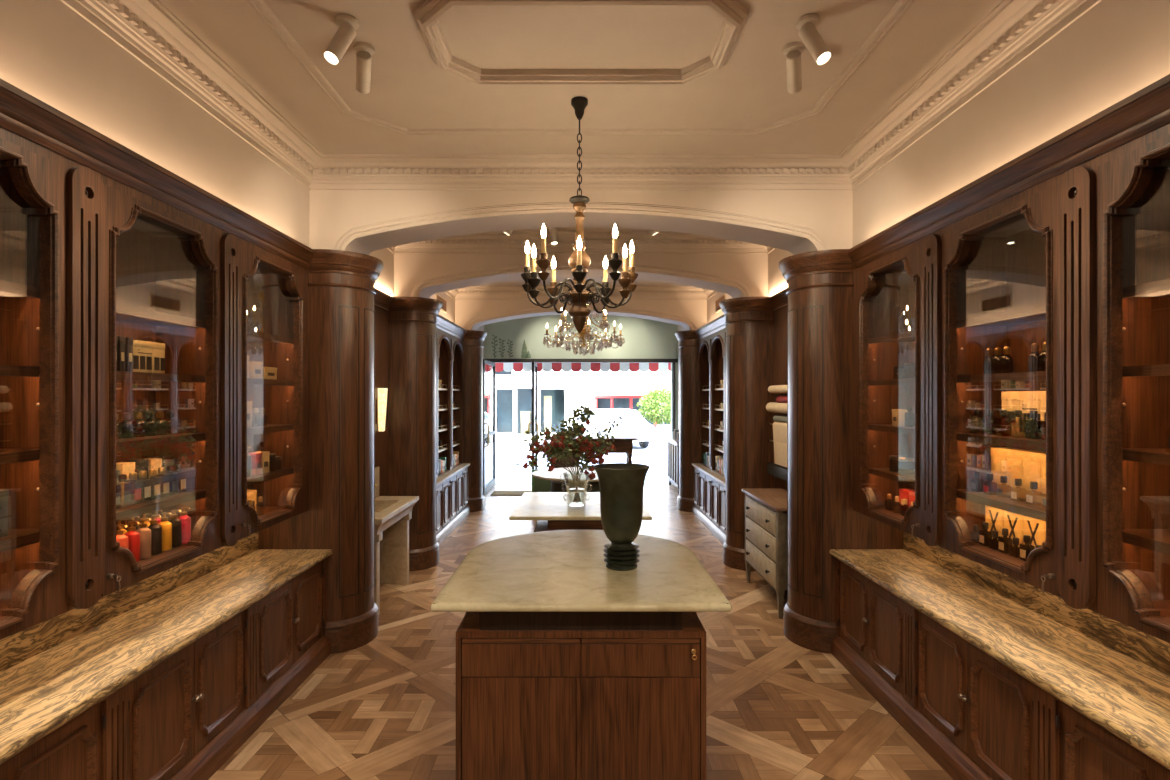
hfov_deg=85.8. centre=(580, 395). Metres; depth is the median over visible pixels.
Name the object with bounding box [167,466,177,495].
perfume bottle
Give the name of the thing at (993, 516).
gift box
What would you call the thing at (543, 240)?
candle
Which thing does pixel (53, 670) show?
countertop
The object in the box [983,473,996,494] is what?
perfume bottle
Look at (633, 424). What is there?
car
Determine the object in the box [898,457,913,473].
candle jar
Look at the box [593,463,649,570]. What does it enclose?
urn
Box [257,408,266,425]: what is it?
glass bottle
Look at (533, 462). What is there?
branch
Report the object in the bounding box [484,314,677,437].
wall
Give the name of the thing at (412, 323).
column
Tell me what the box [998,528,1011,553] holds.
perfume bottle
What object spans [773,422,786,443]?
paper roll
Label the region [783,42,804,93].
ceiling spotlight
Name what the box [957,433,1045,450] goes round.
shelf
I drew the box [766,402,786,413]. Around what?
towel
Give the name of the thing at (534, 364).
door
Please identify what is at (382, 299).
trim
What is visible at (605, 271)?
candle
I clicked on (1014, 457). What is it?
gift box
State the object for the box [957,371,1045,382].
shelf
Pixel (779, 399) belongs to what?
paper roll
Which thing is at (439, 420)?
gift box
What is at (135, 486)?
perfume bottle
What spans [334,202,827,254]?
trim
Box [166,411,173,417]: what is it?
glass bottle
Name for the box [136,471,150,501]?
perfume bottle
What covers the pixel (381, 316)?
wall niche
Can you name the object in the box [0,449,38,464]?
shelf
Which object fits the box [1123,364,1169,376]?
shelf
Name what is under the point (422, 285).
trim
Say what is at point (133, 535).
pump bottle
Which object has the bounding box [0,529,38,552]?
shelf
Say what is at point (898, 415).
gift box
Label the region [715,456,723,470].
box
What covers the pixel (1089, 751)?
base cabinet
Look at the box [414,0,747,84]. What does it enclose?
trim
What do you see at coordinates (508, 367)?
awning
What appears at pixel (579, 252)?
candle
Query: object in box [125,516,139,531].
pump bottle
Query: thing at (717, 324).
trim
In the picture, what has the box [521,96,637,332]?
chandelier
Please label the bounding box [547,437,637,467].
console table
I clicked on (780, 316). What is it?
wall niche
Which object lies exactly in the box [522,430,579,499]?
branch
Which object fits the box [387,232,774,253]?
trim
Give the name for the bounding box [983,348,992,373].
glass bottle
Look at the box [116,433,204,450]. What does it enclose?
shelf
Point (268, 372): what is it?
gift box
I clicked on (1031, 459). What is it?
gift box
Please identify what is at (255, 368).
gift box
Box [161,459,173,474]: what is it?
box
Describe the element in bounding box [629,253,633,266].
candle
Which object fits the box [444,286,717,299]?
trim
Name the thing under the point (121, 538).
pump bottle
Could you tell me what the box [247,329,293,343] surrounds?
shelf
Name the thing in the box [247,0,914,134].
trim
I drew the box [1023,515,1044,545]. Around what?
gift box
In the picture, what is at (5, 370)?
shelf
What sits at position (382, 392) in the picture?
wall sconce
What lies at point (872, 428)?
shelf
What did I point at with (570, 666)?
kitchen island
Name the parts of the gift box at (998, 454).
lid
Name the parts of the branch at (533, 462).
stem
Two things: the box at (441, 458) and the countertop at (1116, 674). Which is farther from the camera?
the box at (441, 458)
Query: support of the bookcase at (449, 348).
on the countertop at (442, 478)
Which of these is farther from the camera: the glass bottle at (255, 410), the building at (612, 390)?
the building at (612, 390)
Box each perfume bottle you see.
[116,485,120,508]
[118,474,130,507]
[124,472,141,504]
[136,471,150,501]
[144,469,160,499]
[157,467,169,497]
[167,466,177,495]
[175,464,185,493]
[257,496,262,515]
[885,494,893,509]
[892,496,898,512]
[900,499,909,515]
[905,406,913,426]
[970,524,978,542]
[971,471,983,491]
[974,409,982,433]
[979,522,991,545]
[983,409,995,434]
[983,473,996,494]
[988,530,997,549]
[996,410,1011,435]
[997,476,1006,497]
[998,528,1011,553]
[1009,537,1019,557]
[1011,478,1021,501]
[1014,410,1025,437]
[1020,535,1034,560]
[1025,411,1041,438]
[1026,481,1040,505]
[1042,421,1045,439]
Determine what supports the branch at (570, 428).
in the vase
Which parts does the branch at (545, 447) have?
stem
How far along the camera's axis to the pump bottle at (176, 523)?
2.91 m
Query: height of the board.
0.023 m
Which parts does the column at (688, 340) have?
cornice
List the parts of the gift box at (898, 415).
lid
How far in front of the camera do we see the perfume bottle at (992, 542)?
2.86 m
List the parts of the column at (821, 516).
cornice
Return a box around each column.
[259,249,382,653]
[388,296,442,570]
[463,330,486,511]
[675,330,698,511]
[719,296,773,570]
[778,249,902,653]
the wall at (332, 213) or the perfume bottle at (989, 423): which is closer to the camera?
the perfume bottle at (989, 423)
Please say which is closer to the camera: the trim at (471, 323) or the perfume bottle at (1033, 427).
the perfume bottle at (1033, 427)
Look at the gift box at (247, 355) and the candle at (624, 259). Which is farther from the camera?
the gift box at (247, 355)
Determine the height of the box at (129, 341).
0.139 m
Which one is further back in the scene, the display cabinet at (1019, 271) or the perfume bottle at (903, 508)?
the perfume bottle at (903, 508)
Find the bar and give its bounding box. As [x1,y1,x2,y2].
[767,463,786,480]
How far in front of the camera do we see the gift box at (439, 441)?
7.93 m
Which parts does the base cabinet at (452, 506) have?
door, panel moulding, door, panel moulding, door, panel moulding, door, panel moulding, door, panel moulding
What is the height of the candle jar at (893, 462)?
0.093 m
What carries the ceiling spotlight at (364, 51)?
hanging from the ceiling
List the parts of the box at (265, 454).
lid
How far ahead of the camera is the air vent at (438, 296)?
8.25 m
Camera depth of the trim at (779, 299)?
5.67 m
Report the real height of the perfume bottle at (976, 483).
0.097 m
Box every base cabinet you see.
[0,690,117,779]
[101,605,258,779]
[245,557,330,726]
[436,467,469,544]
[692,467,725,544]
[831,557,916,726]
[903,605,1060,779]
[1044,690,1169,779]
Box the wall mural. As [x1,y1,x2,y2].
[491,335,530,357]
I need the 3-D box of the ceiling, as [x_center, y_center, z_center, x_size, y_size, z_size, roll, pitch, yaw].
[0.000,-1.675,5.125,4.600,0.250,13.450,0,0,0]
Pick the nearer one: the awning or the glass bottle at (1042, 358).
the glass bottle at (1042, 358)
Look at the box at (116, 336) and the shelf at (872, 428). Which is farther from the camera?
the shelf at (872, 428)
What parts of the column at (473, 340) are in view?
cornice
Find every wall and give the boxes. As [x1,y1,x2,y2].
[0,0,483,358]
[309,184,851,254]
[394,250,767,297]
[455,297,706,329]
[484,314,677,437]
[678,0,1169,428]
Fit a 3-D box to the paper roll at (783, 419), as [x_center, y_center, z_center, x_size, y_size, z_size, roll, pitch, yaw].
[1.765,0.205,5.375,0.056,0.056,0.650,0,0,0]
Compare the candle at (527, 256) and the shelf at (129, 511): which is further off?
the candle at (527, 256)
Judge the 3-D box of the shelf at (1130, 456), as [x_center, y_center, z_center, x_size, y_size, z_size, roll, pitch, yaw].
[1.944,0.197,1.757,0.263,0.034,0.806,0,0,0]
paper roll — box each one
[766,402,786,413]
[768,385,786,392]
[773,416,786,422]
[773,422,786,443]
[774,441,786,467]
[776,397,786,402]
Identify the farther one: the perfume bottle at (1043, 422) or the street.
the street
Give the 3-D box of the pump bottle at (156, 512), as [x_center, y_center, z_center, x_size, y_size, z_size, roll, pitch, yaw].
[-1.969,0.612,2.921,0.061,0.169,0.059,0,0,0]
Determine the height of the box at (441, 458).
0.174 m
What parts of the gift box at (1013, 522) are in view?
lid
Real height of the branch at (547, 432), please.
0.679 m
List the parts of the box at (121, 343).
lid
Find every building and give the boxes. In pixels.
[495,369,593,433]
[592,369,670,433]
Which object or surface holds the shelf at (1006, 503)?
attached to the display cabinet at (1019, 271)
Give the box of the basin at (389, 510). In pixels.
[375,496,418,534]
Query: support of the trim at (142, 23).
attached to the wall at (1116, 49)
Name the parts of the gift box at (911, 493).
lid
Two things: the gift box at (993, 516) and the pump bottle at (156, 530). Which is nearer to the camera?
the pump bottle at (156, 530)
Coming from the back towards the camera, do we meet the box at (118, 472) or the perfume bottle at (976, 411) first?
the perfume bottle at (976, 411)
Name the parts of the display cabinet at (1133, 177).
door moulding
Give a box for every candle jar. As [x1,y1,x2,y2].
[269,453,275,470]
[276,456,281,469]
[889,455,903,471]
[893,366,903,378]
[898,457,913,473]
[904,363,914,378]
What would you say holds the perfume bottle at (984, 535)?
on the display cabinet at (1019, 271)
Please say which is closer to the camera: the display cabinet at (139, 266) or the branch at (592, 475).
the display cabinet at (139, 266)
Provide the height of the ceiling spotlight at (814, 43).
0.200 m
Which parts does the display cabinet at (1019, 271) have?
door moulding, door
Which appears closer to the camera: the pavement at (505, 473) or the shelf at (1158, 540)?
the shelf at (1158, 540)
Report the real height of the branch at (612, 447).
0.552 m
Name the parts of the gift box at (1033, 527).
lid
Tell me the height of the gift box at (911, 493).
0.129 m
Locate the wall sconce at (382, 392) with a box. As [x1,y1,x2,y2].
[377,388,387,430]
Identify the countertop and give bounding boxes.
[0,531,332,764]
[436,463,469,485]
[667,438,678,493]
[692,463,725,485]
[829,531,1169,769]
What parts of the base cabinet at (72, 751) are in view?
panel moulding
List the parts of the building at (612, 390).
panel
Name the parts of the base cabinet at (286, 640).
door, panel moulding, door, panel moulding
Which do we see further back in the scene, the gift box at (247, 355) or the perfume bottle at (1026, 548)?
the gift box at (247, 355)
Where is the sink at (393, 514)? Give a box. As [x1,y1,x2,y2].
[374,467,418,614]
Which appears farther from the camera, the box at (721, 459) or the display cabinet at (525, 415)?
the display cabinet at (525, 415)
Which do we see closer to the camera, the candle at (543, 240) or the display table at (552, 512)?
the candle at (543, 240)
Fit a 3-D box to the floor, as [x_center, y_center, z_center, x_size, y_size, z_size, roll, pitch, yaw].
[0.000,1.652,5.125,4.280,0.004,13.250,0,0,0]
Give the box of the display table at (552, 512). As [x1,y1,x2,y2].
[509,492,651,531]
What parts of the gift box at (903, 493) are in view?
lid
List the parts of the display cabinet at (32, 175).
door moulding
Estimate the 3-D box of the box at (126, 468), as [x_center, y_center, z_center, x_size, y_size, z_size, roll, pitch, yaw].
[-1.990,0.371,2.731,0.062,0.164,0.077,0,0,0]
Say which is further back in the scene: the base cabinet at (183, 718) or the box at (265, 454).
the box at (265, 454)
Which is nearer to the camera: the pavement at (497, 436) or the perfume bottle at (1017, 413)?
the perfume bottle at (1017, 413)
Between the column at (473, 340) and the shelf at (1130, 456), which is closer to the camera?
the shelf at (1130, 456)
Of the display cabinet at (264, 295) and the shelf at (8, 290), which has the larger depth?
the display cabinet at (264, 295)
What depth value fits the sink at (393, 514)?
5.52 m
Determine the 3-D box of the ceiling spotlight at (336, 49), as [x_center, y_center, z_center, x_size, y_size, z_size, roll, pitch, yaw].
[-0.976,-1.449,2.577,0.093,0.200,0.145,0,0,25]
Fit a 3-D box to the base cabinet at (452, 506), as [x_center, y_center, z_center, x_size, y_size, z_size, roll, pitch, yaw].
[-1.760,1.316,7.702,0.380,0.668,2.485,0,0,0]
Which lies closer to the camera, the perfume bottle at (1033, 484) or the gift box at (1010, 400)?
the perfume bottle at (1033, 484)
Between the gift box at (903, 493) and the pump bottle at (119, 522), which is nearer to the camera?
the pump bottle at (119, 522)
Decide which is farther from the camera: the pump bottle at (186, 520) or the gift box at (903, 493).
the gift box at (903, 493)
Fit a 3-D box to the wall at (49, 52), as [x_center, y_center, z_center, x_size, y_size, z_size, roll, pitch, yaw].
[-2.055,0.100,5.125,0.490,3.300,13.450,0,0,0]
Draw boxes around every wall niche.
[374,306,387,495]
[774,306,787,489]
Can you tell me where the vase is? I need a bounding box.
[560,471,591,506]
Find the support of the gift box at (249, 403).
on the display cabinet at (264, 295)
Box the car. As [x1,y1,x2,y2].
[572,408,655,447]
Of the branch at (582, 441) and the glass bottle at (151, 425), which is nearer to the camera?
the glass bottle at (151, 425)
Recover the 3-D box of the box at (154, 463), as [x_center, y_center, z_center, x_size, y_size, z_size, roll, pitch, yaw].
[-1.990,0.371,2.907,0.062,0.164,0.077,0,0,0]
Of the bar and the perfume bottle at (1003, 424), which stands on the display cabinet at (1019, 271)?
the perfume bottle at (1003, 424)
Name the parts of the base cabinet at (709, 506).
panel moulding, door, panel moulding, door, panel moulding, door, panel moulding, door, panel moulding, door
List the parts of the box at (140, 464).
lid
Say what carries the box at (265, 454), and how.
on the display cabinet at (264, 295)
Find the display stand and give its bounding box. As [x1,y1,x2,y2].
[544,396,551,432]
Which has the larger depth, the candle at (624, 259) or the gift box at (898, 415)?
the gift box at (898, 415)
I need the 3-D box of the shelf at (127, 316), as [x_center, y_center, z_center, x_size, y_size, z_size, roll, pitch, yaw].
[-1.944,-0.345,2.673,0.263,0.034,0.806,0,0,0]
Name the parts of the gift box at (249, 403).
lid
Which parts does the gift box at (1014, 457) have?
lid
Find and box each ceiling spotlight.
[324,14,358,64]
[353,42,374,93]
[504,230,512,235]
[549,228,557,244]
[649,230,657,235]
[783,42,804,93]
[796,14,830,64]
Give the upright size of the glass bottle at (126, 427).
0.110 m
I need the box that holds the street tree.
[636,386,670,442]
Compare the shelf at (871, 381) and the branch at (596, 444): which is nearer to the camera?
the shelf at (871, 381)
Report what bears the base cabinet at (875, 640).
on the floor
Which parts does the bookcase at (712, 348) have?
arch moulding, arch moulding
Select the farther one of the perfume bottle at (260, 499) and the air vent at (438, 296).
the air vent at (438, 296)
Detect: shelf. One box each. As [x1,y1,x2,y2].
[0,280,38,298]
[0,365,38,376]
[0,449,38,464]
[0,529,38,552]
[116,303,204,327]
[116,371,204,382]
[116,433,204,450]
[116,489,204,520]
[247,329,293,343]
[247,378,293,385]
[247,424,293,434]
[247,468,293,485]
[868,329,914,343]
[868,378,914,385]
[868,424,914,434]
[868,468,914,485]
[957,303,1045,327]
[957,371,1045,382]
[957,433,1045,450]
[957,489,1045,520]
[1123,278,1169,298]
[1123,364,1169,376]
[1123,449,1169,465]
[1123,529,1169,554]
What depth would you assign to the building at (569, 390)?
26.56 m
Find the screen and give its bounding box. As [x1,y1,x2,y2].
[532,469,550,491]
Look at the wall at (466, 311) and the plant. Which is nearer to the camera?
the wall at (466, 311)
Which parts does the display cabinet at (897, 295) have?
door moulding, door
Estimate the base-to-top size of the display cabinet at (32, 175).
1.557 m
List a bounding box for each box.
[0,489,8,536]
[116,336,117,370]
[116,462,134,501]
[116,470,120,484]
[117,336,125,370]
[123,459,148,496]
[125,337,132,371]
[133,340,165,372]
[145,458,161,477]
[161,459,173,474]
[247,355,248,377]
[247,401,251,427]
[247,490,256,509]
[248,453,261,475]
[249,361,262,378]
[251,451,269,473]
[263,367,276,379]
[438,419,441,428]
[438,440,441,448]
[438,457,446,470]
[438,459,440,474]
[453,451,458,463]
[706,452,708,465]
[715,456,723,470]
[721,459,722,474]
[892,409,907,425]
[899,489,914,509]
[909,491,914,505]
[985,505,1002,538]
[991,447,1016,494]
[1001,391,1019,435]
[1003,510,1022,546]
[1006,449,1033,498]
[1019,391,1039,436]
[1023,451,1045,502]
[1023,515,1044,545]
[1040,391,1045,420]
[1040,454,1045,502]
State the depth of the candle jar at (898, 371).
3.73 m
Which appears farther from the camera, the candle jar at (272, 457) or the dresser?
the dresser
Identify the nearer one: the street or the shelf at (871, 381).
the shelf at (871, 381)
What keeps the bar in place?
attached to the wall niche at (780, 316)
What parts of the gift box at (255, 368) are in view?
lid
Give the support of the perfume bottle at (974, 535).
on the display cabinet at (1019, 271)
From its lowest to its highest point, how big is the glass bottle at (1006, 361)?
0.122 m
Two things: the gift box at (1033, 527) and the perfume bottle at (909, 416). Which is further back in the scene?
the perfume bottle at (909, 416)
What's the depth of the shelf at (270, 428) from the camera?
3.76 m
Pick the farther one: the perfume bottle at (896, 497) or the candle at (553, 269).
the perfume bottle at (896, 497)
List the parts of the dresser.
leg, drawer, drawer, drawer, leg, frame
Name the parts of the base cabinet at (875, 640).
panel moulding, door, door, panel moulding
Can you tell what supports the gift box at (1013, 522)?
on the display cabinet at (1019, 271)
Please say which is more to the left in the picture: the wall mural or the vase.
the wall mural
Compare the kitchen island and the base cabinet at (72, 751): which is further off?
the kitchen island
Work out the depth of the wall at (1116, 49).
2.59 m
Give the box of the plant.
[491,335,513,357]
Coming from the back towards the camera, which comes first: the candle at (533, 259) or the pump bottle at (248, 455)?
the pump bottle at (248, 455)
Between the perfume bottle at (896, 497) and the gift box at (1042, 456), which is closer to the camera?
the gift box at (1042, 456)
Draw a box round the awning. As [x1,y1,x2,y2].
[495,363,670,371]
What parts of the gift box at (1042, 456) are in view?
lid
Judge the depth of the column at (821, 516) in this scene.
4.08 m
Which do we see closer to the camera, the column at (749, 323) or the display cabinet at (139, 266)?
the display cabinet at (139, 266)
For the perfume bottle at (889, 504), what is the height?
0.097 m
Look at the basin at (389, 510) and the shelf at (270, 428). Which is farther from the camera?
the basin at (389, 510)
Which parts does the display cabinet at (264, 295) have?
door, door moulding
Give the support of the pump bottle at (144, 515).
on the display cabinet at (139, 266)
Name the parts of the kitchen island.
door, drawer, finger rail, drawer, finger rail, door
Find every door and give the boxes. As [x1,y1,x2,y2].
[483,359,494,494]
[528,361,537,468]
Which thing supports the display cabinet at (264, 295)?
attached to the wall at (49, 52)
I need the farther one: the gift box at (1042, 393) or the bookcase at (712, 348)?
the bookcase at (712, 348)
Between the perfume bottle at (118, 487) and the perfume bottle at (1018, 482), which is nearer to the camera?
the perfume bottle at (118, 487)
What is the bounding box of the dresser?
[742,488,787,618]
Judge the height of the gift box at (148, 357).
0.134 m
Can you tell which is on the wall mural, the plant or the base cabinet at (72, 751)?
the plant
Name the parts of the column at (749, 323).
cornice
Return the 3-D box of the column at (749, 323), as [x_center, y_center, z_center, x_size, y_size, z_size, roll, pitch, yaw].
[1.764,0.360,6.200,0.792,2.580,0.624,0,0,0]
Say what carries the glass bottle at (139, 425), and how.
on the display cabinet at (139, 266)
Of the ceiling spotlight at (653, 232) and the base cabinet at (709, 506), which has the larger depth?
the base cabinet at (709, 506)
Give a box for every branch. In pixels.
[515,449,580,501]
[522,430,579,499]
[533,418,579,501]
[549,426,580,500]
[560,418,582,500]
[565,432,593,486]
[568,405,594,501]
[573,415,623,501]
[574,434,615,501]
[575,432,604,500]
[575,455,595,484]
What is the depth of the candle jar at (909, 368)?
3.60 m
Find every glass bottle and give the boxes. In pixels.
[118,412,133,437]
[133,412,145,436]
[144,411,156,435]
[155,411,166,434]
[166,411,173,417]
[252,408,259,426]
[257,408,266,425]
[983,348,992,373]
[992,347,1001,373]
[1001,346,1012,372]
[1028,343,1039,371]
[1039,342,1045,370]
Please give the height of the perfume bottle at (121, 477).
0.132 m
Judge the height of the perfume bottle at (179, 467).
0.132 m
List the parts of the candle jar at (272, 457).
lid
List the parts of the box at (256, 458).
lid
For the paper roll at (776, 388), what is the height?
0.072 m
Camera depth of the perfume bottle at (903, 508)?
3.65 m
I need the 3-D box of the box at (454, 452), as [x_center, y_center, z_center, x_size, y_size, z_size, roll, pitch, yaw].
[-1.760,0.863,8.790,0.102,0.174,0.087,0,0,0]
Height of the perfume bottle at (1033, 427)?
0.117 m
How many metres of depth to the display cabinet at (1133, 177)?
2.12 m
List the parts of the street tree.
crown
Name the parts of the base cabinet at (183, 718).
door, panel moulding, knob, door, panel moulding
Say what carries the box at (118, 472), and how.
on the display cabinet at (139, 266)
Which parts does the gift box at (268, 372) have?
lid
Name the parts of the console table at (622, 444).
leg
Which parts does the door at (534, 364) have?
handle, glass pane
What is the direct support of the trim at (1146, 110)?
attached to the wall
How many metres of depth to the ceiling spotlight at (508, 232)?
5.28 m
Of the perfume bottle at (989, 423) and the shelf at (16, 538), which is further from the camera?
the perfume bottle at (989, 423)
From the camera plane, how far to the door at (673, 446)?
11.11 m
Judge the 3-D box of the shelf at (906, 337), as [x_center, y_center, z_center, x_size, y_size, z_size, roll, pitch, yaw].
[1.944,-0.345,3.590,0.263,0.034,0.807,0,0,0]
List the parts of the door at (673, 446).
post, post, post, rail, post, panel, post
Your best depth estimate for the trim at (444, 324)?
7.89 m
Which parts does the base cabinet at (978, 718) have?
panel moulding, door, knob, panel moulding, door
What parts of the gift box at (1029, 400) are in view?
lid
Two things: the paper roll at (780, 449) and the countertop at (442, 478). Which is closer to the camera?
the paper roll at (780, 449)
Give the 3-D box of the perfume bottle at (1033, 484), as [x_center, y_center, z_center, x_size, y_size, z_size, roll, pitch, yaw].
[1.885,0.405,2.623,0.037,0.097,0.052,0,0,0]
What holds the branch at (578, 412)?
in the vase
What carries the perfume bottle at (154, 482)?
on the display cabinet at (139, 266)
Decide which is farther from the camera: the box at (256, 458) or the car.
the car
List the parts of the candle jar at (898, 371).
lid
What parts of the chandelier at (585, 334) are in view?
stem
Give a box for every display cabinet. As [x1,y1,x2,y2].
[0,127,82,639]
[66,165,228,608]
[220,233,308,545]
[520,411,530,433]
[853,233,941,545]
[933,165,1095,608]
[1079,123,1169,642]
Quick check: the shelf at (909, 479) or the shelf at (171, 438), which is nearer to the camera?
the shelf at (171, 438)
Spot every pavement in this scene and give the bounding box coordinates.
[495,434,670,438]
[495,463,668,483]
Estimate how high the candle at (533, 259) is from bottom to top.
0.083 m
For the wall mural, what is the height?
0.443 m
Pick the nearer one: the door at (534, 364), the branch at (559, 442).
the branch at (559, 442)
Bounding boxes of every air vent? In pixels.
[436,293,446,312]
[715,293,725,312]
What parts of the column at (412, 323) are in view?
cornice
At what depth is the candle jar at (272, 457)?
3.79 m
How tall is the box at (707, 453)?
0.183 m
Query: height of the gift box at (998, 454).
0.209 m
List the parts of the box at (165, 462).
lid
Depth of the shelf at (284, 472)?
3.70 m
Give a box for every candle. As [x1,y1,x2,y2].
[525,253,529,266]
[532,257,535,271]
[541,238,545,252]
[552,268,555,281]
[577,250,581,264]
[603,268,607,281]
[613,238,616,252]
[623,257,626,271]
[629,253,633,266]
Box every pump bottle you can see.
[116,520,126,533]
[116,525,127,548]
[124,521,139,561]
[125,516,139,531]
[136,518,150,558]
[137,513,151,526]
[147,515,161,554]
[149,510,162,522]
[158,512,171,550]
[168,510,181,547]
[178,507,190,543]
[247,447,250,476]
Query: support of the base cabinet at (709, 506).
on the floor
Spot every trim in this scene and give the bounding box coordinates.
[0,78,314,268]
[60,0,1101,189]
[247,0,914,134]
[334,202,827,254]
[374,287,392,311]
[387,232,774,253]
[411,262,750,297]
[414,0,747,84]
[436,314,466,339]
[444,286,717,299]
[466,306,695,329]
[485,359,677,483]
[695,314,725,339]
[769,287,787,311]
[847,74,1169,268]
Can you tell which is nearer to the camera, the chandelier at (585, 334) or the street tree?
the chandelier at (585, 334)
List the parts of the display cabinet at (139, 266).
door, door moulding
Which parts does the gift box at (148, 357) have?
lid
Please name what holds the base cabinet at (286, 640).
on the floor
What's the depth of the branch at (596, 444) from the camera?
5.09 m
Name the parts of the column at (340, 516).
cornice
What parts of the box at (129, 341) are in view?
lid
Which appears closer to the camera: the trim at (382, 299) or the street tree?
the trim at (382, 299)
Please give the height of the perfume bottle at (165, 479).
0.132 m
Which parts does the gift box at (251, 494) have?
lid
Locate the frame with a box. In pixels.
[674,429,678,440]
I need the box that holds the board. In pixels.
[490,491,531,495]
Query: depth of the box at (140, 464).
2.81 m
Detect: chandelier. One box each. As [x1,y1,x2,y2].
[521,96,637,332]
[543,307,624,355]
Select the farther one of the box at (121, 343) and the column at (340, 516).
the column at (340, 516)
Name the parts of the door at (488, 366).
handle, glass pane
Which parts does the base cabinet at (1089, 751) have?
panel moulding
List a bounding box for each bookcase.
[436,328,463,477]
[698,328,725,477]
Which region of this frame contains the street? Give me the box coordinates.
[495,439,667,484]
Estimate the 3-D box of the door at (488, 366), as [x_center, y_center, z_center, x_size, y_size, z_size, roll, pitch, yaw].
[-1.620,0.514,11.090,0.176,2.248,1.340,0,0,0]
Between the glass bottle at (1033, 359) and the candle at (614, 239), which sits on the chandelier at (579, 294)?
the candle at (614, 239)
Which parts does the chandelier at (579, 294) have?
bulb, bulb, bulb, arm, arm, bulb, arm, arm, turned stem, chain, arm, bulb, arm, arm, arm, bulb, arm, bulb, bulb, bulb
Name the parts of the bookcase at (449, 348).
arch moulding, arch moulding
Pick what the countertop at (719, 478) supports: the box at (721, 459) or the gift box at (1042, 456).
the box at (721, 459)
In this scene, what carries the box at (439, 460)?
on the countertop at (442, 478)
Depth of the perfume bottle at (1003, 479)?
2.80 m
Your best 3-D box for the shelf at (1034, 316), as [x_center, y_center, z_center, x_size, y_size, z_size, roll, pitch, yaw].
[1.944,-0.345,2.673,0.263,0.034,0.806,0,0,0]
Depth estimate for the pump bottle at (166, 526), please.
2.84 m
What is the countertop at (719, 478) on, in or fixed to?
on the base cabinet at (709, 506)
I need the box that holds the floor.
[209,484,952,779]
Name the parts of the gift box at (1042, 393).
lid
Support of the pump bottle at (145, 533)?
on the display cabinet at (139, 266)
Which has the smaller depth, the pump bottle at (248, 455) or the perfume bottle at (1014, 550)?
the perfume bottle at (1014, 550)
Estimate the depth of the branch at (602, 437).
5.16 m
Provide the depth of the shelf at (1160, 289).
2.05 m
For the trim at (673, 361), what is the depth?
11.77 m
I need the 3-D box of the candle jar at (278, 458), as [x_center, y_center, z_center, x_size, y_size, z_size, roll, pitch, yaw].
[-1.890,0.414,3.898,0.071,0.078,0.072,0,0,0]
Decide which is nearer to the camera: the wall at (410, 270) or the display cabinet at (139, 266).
the display cabinet at (139, 266)
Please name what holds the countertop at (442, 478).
on the base cabinet at (452, 506)
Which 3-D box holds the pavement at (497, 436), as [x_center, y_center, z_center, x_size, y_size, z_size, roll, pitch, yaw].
[0.000,1.680,25.550,60.000,0.140,1.900,0,0,0]
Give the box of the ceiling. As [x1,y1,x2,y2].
[152,0,1009,285]
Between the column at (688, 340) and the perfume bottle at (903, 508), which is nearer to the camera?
the perfume bottle at (903, 508)
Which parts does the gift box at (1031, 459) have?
lid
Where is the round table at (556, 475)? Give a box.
[532,467,599,491]
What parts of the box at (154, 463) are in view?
lid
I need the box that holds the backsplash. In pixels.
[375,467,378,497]
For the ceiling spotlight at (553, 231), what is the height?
0.206 m
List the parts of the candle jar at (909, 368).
lid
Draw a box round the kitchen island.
[430,530,731,779]
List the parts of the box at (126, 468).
lid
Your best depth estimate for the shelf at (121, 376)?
2.81 m
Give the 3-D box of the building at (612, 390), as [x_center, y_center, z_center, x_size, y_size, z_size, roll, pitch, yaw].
[3.983,-2.325,26.200,7.093,8.050,2.400,0,0,0]
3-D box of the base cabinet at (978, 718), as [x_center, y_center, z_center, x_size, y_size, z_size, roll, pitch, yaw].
[1.841,1.334,2.646,0.478,0.632,0.971,0,0,0]
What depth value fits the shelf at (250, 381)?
3.74 m
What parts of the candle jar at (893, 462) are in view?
lid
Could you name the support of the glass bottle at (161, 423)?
on the display cabinet at (139, 266)
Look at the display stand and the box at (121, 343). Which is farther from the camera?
the display stand
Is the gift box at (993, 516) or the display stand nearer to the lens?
the gift box at (993, 516)
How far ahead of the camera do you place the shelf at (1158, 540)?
2.05 m
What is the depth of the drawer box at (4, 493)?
2.03 m
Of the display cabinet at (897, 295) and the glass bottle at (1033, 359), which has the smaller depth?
the glass bottle at (1033, 359)
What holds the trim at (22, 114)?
attached to the wall
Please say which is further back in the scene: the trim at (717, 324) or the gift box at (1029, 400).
the trim at (717, 324)
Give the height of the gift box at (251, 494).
0.134 m
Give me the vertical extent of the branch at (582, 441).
0.566 m
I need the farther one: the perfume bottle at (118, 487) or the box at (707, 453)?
the box at (707, 453)
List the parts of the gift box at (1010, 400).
lid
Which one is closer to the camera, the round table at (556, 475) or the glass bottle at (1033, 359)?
the glass bottle at (1033, 359)
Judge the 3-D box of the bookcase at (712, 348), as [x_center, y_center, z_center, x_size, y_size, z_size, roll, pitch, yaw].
[1.810,0.075,7.702,0.320,1.750,2.485,0,0,0]
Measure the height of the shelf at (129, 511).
0.034 m
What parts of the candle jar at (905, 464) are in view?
lid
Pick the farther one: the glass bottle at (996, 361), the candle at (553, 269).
the candle at (553, 269)
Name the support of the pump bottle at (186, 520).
on the display cabinet at (139, 266)
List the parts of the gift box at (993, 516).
lid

